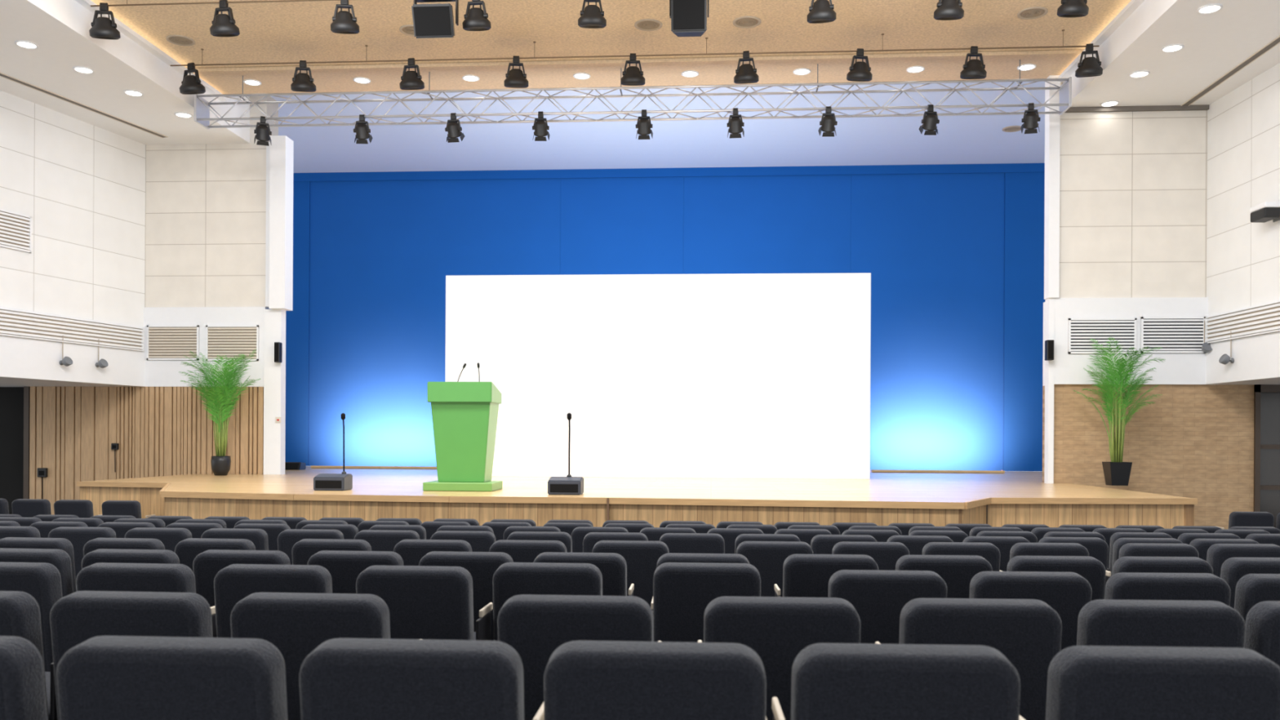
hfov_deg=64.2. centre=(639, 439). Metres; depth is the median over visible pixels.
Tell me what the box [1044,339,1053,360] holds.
loudspeaker
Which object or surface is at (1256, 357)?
wall
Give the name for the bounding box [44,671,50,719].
armrest
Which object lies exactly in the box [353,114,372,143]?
stage light
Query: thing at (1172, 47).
recessed light
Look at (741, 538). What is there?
seat
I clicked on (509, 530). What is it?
seat
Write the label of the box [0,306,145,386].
wall
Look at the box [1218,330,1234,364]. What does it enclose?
wall spotlight
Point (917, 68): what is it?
recessed light
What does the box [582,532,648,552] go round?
seat
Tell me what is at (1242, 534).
seat
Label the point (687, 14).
grille
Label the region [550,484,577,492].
grille
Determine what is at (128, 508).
seat
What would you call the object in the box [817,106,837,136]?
stage light
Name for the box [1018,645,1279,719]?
seat
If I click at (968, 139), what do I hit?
ceiling
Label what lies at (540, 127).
stage light
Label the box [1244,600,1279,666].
seat
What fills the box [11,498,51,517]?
seat
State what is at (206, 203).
wall
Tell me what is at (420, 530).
seat
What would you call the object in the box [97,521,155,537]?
seat
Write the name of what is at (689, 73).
recessed light
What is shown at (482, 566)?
seat
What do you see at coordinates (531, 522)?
seat
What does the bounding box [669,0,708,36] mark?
loudspeaker
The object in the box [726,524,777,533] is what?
seat
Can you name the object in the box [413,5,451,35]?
grille
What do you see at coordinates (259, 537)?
seat
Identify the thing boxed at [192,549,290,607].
seat
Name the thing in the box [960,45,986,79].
stage light
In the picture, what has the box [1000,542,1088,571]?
seat
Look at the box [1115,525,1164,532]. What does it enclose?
seat
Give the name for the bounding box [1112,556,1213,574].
seat
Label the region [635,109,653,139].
stage light
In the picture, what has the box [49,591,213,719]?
seat
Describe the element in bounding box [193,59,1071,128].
lighting truss
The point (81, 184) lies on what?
wall
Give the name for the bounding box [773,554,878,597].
seat
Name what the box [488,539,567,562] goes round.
seat
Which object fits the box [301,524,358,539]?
seat
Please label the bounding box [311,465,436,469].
trough
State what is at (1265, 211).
projector
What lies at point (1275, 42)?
ceiling vent
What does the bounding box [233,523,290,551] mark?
seat
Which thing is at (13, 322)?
louvres
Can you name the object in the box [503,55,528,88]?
stage light
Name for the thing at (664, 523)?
seat
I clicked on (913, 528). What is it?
seat
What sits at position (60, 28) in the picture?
ceiling
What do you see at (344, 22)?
stage light
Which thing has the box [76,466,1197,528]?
stage
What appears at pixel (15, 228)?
air vent
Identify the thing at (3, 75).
ceiling vent
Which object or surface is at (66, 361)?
wall spotlight
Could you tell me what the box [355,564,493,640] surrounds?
seat
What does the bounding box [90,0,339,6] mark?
bar
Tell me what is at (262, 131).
stage light
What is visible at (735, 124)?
stage light
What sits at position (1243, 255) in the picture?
wall
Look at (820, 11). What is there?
stage light
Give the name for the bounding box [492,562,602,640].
seat
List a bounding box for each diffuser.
[168,36,192,44]
[402,26,414,35]
[637,21,659,29]
[735,17,758,26]
[1004,126,1020,131]
[1020,8,1044,17]
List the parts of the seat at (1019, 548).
backrest, panel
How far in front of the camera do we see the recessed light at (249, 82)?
16.77 m
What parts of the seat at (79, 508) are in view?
panel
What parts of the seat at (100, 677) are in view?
panel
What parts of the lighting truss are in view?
plate, plate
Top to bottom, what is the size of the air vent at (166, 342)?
0.630 m
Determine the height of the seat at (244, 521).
0.862 m
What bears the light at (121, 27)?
attached to the ceiling at (60, 28)
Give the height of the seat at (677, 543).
0.862 m
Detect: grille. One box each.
[274,342,278,360]
[284,462,298,469]
[315,480,341,488]
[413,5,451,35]
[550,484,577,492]
[673,0,704,29]
[1048,341,1053,358]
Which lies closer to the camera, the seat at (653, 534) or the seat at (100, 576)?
the seat at (100, 576)
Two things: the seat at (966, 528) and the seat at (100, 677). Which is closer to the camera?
the seat at (100, 677)
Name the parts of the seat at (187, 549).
panel, backrest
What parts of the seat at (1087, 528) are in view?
backrest, panel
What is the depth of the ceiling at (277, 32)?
14.72 m
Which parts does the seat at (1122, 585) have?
panel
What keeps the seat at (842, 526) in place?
on the floor
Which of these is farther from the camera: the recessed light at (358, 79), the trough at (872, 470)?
the trough at (872, 470)
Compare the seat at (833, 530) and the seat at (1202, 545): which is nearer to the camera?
the seat at (1202, 545)
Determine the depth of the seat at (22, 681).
2.25 m
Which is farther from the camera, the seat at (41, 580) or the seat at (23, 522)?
the seat at (23, 522)
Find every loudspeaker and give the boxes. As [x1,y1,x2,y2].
[274,342,282,362]
[411,0,458,38]
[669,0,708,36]
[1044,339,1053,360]
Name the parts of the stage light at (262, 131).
barn door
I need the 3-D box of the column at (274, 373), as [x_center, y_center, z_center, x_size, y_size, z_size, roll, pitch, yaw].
[-6.646,-0.860,18.554,0.314,2.990,0.210,0,0,4]
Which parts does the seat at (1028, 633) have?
backrest, panel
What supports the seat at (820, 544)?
on the floor
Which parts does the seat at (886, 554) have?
backrest, panel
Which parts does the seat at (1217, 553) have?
panel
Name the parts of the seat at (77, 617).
panel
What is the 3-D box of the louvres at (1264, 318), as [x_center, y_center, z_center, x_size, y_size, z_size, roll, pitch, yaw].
[8.891,-1.724,11.113,0.050,0.420,10.000,0,0,1]
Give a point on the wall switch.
(277, 420)
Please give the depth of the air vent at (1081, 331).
16.26 m
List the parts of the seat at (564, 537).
panel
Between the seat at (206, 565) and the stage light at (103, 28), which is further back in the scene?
the stage light at (103, 28)
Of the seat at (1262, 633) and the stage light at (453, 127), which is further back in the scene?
the stage light at (453, 127)
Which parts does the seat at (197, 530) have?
backrest, panel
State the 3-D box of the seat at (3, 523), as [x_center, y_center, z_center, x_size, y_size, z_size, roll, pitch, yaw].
[-5.664,1.143,9.153,0.526,0.862,0.605,0,0,2]
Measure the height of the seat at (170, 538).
0.862 m
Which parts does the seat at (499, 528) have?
panel, backrest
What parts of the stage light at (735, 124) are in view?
barn door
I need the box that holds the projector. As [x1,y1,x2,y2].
[1249,201,1279,222]
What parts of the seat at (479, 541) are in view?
panel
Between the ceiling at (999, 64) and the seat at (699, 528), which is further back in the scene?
the ceiling at (999, 64)
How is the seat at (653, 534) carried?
on the floor
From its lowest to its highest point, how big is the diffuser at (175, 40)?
0.015 m
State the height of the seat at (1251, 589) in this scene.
0.862 m
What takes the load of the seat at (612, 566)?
on the floor
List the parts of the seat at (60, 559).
panel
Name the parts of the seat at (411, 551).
panel, backrest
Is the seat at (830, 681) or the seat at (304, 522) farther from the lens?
the seat at (304, 522)
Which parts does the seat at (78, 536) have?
backrest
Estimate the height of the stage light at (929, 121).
0.460 m
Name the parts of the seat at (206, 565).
panel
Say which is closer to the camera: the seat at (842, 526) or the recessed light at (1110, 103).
the seat at (842, 526)
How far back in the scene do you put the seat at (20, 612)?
3.21 m
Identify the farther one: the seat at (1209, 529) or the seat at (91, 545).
the seat at (1209, 529)
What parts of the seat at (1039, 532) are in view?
panel, backrest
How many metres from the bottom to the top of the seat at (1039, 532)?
0.862 m
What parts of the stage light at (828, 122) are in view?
barn door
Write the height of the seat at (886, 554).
0.862 m
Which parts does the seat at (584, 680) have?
panel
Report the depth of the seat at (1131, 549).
6.71 m
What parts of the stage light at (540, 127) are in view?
barn door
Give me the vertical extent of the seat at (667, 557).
0.862 m
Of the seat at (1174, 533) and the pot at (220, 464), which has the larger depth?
the pot at (220, 464)
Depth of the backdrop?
23.46 m
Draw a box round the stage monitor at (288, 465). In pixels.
[284,462,306,470]
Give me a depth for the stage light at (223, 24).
13.35 m
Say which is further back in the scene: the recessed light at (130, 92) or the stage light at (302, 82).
the recessed light at (130, 92)
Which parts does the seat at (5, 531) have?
panel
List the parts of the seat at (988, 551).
panel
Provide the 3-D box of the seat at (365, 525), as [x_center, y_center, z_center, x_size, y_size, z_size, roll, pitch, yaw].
[-2.429,1.207,9.941,0.526,0.862,0.605,0,0,2]
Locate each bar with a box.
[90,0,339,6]
[170,29,1099,66]
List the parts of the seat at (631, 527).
backrest, panel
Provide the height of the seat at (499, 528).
0.862 m
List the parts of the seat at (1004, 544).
backrest, panel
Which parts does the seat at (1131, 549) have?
frame, armrest, backrest, panel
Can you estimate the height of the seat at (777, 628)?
0.862 m
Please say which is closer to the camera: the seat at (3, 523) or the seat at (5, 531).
the seat at (5, 531)
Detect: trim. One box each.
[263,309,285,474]
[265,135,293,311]
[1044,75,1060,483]
[1064,104,1208,112]
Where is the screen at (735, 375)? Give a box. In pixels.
[445,272,871,479]
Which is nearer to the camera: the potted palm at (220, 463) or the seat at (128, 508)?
the seat at (128, 508)
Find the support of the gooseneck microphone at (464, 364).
on the lectern
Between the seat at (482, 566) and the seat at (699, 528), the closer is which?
the seat at (482, 566)
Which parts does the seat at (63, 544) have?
panel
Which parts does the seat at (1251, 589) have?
panel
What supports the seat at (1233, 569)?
on the floor
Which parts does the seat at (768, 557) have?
backrest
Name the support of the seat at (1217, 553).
on the floor
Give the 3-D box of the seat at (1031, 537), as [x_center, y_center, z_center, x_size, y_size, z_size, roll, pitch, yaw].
[3.081,1.201,8.795,0.526,0.862,0.605,0,0,2]
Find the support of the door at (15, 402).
attached to the front left wall slats
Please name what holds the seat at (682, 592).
on the floor
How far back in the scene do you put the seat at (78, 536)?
7.80 m
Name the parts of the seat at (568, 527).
panel, backrest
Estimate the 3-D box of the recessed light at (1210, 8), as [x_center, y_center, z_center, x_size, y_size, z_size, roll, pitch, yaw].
[7.021,-5.305,12.568,0.280,0.016,0.280,0,0,4]
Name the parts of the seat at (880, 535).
backrest, panel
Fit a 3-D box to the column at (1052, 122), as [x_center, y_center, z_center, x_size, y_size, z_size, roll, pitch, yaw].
[6.617,-2.730,16.389,0.167,6.870,0.220,0,0,4]
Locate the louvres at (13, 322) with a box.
[0,307,143,351]
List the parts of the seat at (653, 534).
panel, backrest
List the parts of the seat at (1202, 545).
panel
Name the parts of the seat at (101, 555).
panel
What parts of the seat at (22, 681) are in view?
panel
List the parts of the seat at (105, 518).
panel, backrest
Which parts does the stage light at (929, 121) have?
barn door, barn door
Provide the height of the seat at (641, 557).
0.862 m
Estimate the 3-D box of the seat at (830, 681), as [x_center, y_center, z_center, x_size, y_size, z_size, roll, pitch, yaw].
[0.596,0.892,2.511,0.526,0.862,0.605,0,0,3]
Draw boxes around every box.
[37,467,48,499]
[111,443,119,471]
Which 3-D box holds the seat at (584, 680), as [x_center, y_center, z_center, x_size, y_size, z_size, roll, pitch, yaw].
[0.044,0.887,2.516,0.526,0.862,0.605,0,0,3]
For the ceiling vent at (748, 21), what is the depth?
14.37 m
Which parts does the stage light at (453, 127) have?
barn door, barn door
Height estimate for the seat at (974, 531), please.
0.862 m
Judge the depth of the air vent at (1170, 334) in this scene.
16.18 m
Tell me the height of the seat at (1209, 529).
0.862 m
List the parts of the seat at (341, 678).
panel, armrest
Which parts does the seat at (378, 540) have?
panel, backrest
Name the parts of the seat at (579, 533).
panel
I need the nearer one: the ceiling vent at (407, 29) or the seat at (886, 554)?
the seat at (886, 554)
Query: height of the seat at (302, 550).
0.862 m
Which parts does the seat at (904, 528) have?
panel, backrest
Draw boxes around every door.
[0,386,30,514]
[1253,384,1279,528]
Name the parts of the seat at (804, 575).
armrest, panel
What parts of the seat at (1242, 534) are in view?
panel, backrest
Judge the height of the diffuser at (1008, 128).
0.015 m
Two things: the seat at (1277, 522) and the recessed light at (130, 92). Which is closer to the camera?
the seat at (1277, 522)
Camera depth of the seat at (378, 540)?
7.70 m
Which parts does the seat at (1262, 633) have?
panel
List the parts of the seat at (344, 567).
panel, backrest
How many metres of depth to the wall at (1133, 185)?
16.29 m
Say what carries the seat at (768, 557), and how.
on the floor
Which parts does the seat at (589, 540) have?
panel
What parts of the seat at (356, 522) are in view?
backrest, panel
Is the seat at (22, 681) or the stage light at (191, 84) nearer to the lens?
the seat at (22, 681)
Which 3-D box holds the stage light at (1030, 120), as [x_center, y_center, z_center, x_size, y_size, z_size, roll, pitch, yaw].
[5.928,-4.862,15.477,0.261,0.460,0.320,0,0,14]
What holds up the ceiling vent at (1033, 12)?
in the ceiling at (277, 32)
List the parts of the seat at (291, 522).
backrest, panel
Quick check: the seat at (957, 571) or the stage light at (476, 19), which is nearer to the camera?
the seat at (957, 571)
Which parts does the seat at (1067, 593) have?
backrest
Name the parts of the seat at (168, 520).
panel, backrest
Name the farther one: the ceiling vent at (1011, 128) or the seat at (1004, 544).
the ceiling vent at (1011, 128)
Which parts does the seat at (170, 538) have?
panel, backrest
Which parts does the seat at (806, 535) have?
backrest, panel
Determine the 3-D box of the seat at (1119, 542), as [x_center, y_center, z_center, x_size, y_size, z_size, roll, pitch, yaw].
[3.764,1.159,7.767,0.526,0.862,0.605,0,0,2]
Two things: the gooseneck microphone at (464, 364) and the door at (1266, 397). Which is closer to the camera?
the gooseneck microphone at (464, 364)
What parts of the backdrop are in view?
backdrop panel, backdrop panel, backdrop panel, backdrop panel, backdrop panel, backdrop panel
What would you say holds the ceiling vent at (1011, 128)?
in the ceiling at (968, 139)
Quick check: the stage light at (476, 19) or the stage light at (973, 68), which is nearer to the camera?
the stage light at (476, 19)
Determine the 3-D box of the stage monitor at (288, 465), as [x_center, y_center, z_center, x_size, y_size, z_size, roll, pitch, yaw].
[-7.246,0.551,21.312,0.400,0.159,0.364,0,0,4]
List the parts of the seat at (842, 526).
panel, backrest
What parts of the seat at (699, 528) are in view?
backrest, panel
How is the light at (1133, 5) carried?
attached to the ceiling at (1214, 43)
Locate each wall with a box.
[0,89,146,327]
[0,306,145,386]
[143,95,278,386]
[1042,297,1208,386]
[1042,384,1253,528]
[1058,82,1207,297]
[1205,299,1279,384]
[1206,62,1279,315]
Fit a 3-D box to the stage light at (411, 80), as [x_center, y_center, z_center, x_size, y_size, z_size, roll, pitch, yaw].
[-3.421,-5.465,15.308,0.365,0.493,0.369,0,0,9]
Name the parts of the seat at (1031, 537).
panel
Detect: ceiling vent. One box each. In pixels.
[0,71,168,137]
[165,34,195,45]
[399,24,414,36]
[634,18,662,31]
[733,15,760,28]
[1002,125,1021,132]
[1017,6,1048,19]
[1180,35,1279,106]
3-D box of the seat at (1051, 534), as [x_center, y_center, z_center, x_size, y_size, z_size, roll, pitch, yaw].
[3.640,1.205,8.773,0.526,0.862,0.605,0,0,2]
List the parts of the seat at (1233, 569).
panel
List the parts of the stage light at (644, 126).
barn door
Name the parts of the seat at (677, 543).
panel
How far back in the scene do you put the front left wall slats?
18.68 m
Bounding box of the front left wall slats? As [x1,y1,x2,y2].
[29,386,263,515]
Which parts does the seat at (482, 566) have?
backrest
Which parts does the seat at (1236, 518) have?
panel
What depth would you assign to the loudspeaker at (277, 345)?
18.27 m
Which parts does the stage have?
fascia panel, fascia panel, fascia panel, fascia panel, fascia panel, fascia panel, fascia panel, fascia panel, fascia panel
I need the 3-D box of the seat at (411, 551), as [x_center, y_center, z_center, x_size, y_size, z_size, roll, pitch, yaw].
[-1.296,1.068,6.702,0.526,0.862,0.605,0,0,4]
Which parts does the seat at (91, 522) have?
panel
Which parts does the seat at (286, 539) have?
panel, backrest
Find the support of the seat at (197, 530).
on the floor
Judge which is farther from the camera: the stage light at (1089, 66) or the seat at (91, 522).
the stage light at (1089, 66)
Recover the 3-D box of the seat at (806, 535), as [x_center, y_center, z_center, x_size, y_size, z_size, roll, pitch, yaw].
[1.389,1.190,8.865,0.526,0.862,0.605,0,0,2]
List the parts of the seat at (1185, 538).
panel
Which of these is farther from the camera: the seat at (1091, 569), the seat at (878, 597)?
the seat at (1091, 569)
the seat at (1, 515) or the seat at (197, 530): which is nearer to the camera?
the seat at (197, 530)
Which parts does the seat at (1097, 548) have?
panel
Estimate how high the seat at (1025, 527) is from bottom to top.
0.862 m
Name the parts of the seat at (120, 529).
panel, backrest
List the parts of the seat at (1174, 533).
panel, backrest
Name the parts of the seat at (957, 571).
backrest, panel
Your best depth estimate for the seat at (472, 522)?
10.43 m
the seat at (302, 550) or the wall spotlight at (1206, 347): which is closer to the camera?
the seat at (302, 550)
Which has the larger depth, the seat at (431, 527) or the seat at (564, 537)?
the seat at (431, 527)
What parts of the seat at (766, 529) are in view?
panel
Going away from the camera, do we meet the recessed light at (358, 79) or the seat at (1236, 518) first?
the seat at (1236, 518)
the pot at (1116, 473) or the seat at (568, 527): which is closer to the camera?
the seat at (568, 527)
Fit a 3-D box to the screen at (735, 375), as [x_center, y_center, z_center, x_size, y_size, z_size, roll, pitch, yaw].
[0.284,-1.131,18.375,7.548,3.601,0.700,0,0,4]
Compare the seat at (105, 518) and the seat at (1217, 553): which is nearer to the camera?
the seat at (1217, 553)
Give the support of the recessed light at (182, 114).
in the ceiling at (60, 28)
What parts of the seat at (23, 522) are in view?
backrest, panel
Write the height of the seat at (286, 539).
0.862 m
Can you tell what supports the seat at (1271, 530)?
on the floor
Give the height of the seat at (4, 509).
0.862 m
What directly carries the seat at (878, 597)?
on the floor
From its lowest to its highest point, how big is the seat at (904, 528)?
0.862 m
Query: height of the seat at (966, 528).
0.862 m
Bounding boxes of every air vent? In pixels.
[0,208,31,253]
[146,324,199,359]
[205,324,258,360]
[1067,318,1137,353]
[1140,316,1204,352]
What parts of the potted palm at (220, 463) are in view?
stem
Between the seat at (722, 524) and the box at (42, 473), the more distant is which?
the box at (42, 473)
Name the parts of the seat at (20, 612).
panel, frame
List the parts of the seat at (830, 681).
armrest, panel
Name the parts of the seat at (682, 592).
armrest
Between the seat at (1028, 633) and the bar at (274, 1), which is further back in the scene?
the bar at (274, 1)
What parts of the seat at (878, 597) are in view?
backrest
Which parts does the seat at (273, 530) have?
backrest, panel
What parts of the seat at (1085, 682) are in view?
panel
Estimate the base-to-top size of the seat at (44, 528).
0.862 m
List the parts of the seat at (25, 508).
panel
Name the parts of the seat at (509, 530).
panel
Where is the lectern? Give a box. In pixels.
[422,382,502,491]
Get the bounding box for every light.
[14,40,38,48]
[72,66,94,73]
[75,0,227,101]
[88,2,120,39]
[123,89,143,96]
[173,111,192,117]
[179,62,205,94]
[209,0,239,36]
[243,79,261,85]
[253,115,271,146]
[290,60,315,92]
[330,0,359,34]
[353,76,370,83]
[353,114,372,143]
[399,57,424,89]
[444,112,464,142]
[462,0,491,31]
[462,74,479,81]
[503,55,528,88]
[532,111,550,141]
[573,72,590,79]
[577,0,606,28]
[620,53,644,85]
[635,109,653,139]
[681,70,698,77]
[727,107,744,137]
[733,50,759,84]
[792,67,810,75]
[807,0,835,23]
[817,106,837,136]
[846,48,872,81]
[906,65,924,72]
[919,104,939,135]
[933,0,964,20]
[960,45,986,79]
[1017,63,1035,71]
[1020,102,1040,133]
[1057,0,1088,17]
[1057,0,1144,82]
[1075,43,1102,77]
[1100,100,1119,106]
[1128,70,1150,78]
[1160,44,1183,52]
[1196,3,1222,13]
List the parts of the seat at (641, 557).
backrest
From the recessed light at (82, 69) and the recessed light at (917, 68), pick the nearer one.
the recessed light at (82, 69)
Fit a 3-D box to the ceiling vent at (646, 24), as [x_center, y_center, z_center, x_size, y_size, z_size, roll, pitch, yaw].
[0.120,-5.891,14.499,0.400,0.018,0.400,0,0,4]
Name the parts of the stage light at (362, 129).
barn door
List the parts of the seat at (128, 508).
panel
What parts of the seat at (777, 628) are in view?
backrest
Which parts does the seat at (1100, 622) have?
panel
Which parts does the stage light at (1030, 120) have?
barn door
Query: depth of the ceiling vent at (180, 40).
15.14 m
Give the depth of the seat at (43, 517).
10.60 m
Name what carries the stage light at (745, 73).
hanging from the bar at (1063, 30)
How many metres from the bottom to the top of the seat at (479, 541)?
0.862 m
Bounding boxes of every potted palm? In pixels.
[178,350,260,475]
[1074,337,1165,485]
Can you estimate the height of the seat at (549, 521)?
0.862 m
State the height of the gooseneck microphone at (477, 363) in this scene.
0.328 m
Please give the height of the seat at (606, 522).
0.862 m
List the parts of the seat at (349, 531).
panel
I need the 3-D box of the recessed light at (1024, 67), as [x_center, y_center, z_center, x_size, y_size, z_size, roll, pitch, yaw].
[6.036,-5.811,15.920,0.280,0.016,0.280,0,0,4]
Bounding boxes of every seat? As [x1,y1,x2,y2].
[0,498,8,514]
[0,514,22,517]
[0,516,42,526]
[0,520,20,526]
[0,525,39,539]
[0,537,76,592]
[0,547,73,597]
[0,561,62,671]
[0,591,57,719]
[0,635,47,719]
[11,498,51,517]
[29,521,88,537]
[32,515,78,521]
[48,526,115,586]
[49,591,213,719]
[51,517,103,527]
[53,499,102,517]
[56,635,287,719]
[75,562,217,637]
[81,548,179,569]
[83,537,164,556]
[90,515,135,523]
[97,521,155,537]
[102,500,155,518]
[112,518,165,528]
[124,527,191,552]
[147,515,192,526]
[165,522,222,537]
[174,519,226,528]
[174,537,255,572]
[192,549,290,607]
[200,528,268,550]
[204,516,249,528]
[213,564,332,638]
[230,592,390,719]
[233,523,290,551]
[234,519,287,526]
[261,516,306,528]
[277,528,343,564]
[291,538,371,564]
[295,520,347,528]
[298,638,544,719]
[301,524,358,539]
[306,550,403,593]
[319,517,364,527]
[354,529,419,551]
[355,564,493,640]
[357,520,408,532]
[368,524,426,539]
[376,518,422,525]
[393,539,471,565]
[418,551,513,640]
[420,521,470,539]
[430,530,496,551]
[432,518,479,525]
[435,525,493,533]
[482,521,531,541]
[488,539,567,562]
[490,519,536,526]
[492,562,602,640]
[497,594,661,719]
[503,525,560,539]
[506,531,572,552]
[533,551,634,595]
[542,522,592,536]
[543,640,767,719]
[546,520,593,526]
[571,526,628,552]
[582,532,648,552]
[591,540,668,606]
[602,520,648,527]
[604,523,653,533]
[640,527,696,541]
[650,562,760,642]
[656,552,749,568]
[659,520,706,527]
[659,533,724,553]
[665,524,715,533]
[697,595,860,719]
[706,528,764,553]
[715,521,763,528]
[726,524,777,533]
[734,533,800,553]
[736,541,813,596]
[771,643,1020,719]
[773,521,819,529]
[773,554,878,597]
[774,528,831,546]
[787,524,839,534]
[810,534,876,554]
[827,569,946,644]
[831,522,877,534]
[831,541,909,570]
[841,529,899,542]
[848,525,902,535]
[875,598,1062,719]
[886,535,953,555]
[888,523,934,535]
[895,555,992,598]
[908,526,962,535]
[909,529,968,542]
[922,542,1000,571]
[945,523,991,536]
[962,536,1030,571]
[968,571,1092,650]
[969,526,1023,536]
[976,530,1037,542]
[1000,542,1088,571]
[1001,524,1048,532]
[1006,555,1106,600]
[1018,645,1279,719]
[1031,527,1084,542]
[1038,537,1108,570]
[1043,531,1105,541]
[1058,524,1106,532]
[1076,599,1245,648]
[1092,528,1146,568]
[1104,542,1199,596]
[1104,572,1231,606]
[1106,537,1182,575]
[1108,532,1172,576]
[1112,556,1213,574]
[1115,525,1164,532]
[1153,528,1208,539]
[1172,525,1221,533]
[1177,533,1240,544]
[1189,538,1258,560]
[1206,543,1279,577]
[1214,511,1274,528]
[1214,528,1270,538]
[1220,557,1279,608]
[1229,526,1279,533]
[1234,573,1279,624]
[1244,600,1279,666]
[1245,533,1279,546]
[1275,512,1279,529]
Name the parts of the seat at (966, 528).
panel, backrest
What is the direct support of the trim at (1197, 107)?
attached to the wall at (1133, 185)
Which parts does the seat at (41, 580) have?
panel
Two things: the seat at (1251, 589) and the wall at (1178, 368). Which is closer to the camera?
the seat at (1251, 589)
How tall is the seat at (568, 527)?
0.862 m
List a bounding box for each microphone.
[313,413,352,490]
[457,363,466,382]
[476,362,479,382]
[547,413,583,494]
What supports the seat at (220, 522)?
on the floor
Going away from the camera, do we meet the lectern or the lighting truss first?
the lectern
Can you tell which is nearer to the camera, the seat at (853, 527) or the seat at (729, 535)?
the seat at (729, 535)
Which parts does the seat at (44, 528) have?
panel, backrest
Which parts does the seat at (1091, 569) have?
panel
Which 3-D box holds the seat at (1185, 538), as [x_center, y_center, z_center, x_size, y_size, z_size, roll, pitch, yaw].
[4.747,1.212,8.727,0.526,0.862,0.605,0,0,2]
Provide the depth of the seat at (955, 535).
8.52 m
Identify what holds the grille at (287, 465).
attached to the stage monitor at (288, 465)
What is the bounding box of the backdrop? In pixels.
[284,163,1044,471]
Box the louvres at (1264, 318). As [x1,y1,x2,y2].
[1204,300,1279,343]
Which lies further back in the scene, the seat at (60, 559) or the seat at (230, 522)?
the seat at (230, 522)
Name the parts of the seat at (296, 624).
backrest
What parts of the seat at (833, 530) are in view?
panel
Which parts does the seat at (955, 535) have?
backrest, panel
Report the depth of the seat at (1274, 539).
8.41 m
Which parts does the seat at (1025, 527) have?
backrest, panel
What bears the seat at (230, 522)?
on the floor
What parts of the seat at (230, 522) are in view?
backrest, panel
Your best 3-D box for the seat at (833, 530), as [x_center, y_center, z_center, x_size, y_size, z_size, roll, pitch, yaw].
[1.627,1.234,9.775,0.526,0.862,0.605,0,0,2]
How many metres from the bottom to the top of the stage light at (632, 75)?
0.493 m
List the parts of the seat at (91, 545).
panel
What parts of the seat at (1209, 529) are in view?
backrest, panel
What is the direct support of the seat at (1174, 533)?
on the floor
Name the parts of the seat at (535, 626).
backrest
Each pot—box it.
[210,455,231,475]
[1102,462,1132,485]
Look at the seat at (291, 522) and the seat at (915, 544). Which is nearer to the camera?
the seat at (915, 544)
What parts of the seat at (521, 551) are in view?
panel, backrest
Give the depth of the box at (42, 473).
18.73 m
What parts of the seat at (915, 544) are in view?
panel, backrest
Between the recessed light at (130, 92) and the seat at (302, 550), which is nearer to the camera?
the seat at (302, 550)
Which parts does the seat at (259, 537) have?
panel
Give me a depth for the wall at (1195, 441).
16.27 m
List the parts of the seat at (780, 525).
panel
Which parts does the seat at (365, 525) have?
panel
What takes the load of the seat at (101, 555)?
on the floor
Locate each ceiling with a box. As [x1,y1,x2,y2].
[0,0,249,144]
[91,0,1131,67]
[193,48,1084,93]
[270,81,1044,173]
[1062,0,1279,106]
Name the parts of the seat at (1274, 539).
backrest, panel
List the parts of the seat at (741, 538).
panel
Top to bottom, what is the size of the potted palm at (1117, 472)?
2.309 m
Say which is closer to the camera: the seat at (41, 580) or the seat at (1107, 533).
the seat at (41, 580)
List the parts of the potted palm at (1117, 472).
stem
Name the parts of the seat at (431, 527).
panel, backrest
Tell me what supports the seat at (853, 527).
on the floor
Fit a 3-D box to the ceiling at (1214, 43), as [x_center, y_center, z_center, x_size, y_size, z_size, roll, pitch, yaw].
[9.789,-5.774,6.234,7.400,0.950,19.800,0,0,4]
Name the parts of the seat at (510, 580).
panel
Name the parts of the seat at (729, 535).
panel, backrest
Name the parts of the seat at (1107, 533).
panel, backrest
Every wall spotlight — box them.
[59,335,72,366]
[95,340,108,368]
[1201,320,1212,352]
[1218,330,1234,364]
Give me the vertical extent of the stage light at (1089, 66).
0.493 m
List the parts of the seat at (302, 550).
panel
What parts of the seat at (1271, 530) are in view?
panel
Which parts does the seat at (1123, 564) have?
panel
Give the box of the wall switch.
[275,417,280,422]
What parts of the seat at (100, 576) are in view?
panel, backrest, armrest, frame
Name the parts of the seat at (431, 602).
panel, frame, armrest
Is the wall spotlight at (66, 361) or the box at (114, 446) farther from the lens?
the box at (114, 446)
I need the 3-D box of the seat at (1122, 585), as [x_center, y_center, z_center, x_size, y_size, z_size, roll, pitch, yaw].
[2.243,1.000,4.572,0.526,0.862,0.605,0,0,1]
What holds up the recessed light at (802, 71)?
in the ceiling at (999, 64)
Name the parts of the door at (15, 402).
frame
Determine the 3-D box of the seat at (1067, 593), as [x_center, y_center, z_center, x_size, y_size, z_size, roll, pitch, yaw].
[1.665,0.996,4.578,0.526,0.862,0.605,0,0,2]
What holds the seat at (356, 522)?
on the floor
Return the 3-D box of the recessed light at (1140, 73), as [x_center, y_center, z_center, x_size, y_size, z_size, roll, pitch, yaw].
[7.253,-5.304,14.813,0.280,0.016,0.280,0,0,4]
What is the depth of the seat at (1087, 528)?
10.17 m
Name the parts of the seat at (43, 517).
panel, backrest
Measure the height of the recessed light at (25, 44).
0.016 m
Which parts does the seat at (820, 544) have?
panel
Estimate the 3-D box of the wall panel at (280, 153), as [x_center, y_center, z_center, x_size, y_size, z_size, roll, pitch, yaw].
[-6.562,-3.904,18.479,0.420,3.100,0.350,0,0,4]
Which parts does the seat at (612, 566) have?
panel, armrest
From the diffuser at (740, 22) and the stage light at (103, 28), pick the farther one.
the diffuser at (740, 22)
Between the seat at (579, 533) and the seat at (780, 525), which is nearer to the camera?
the seat at (579, 533)
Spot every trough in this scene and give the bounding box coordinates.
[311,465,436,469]
[871,469,1004,473]

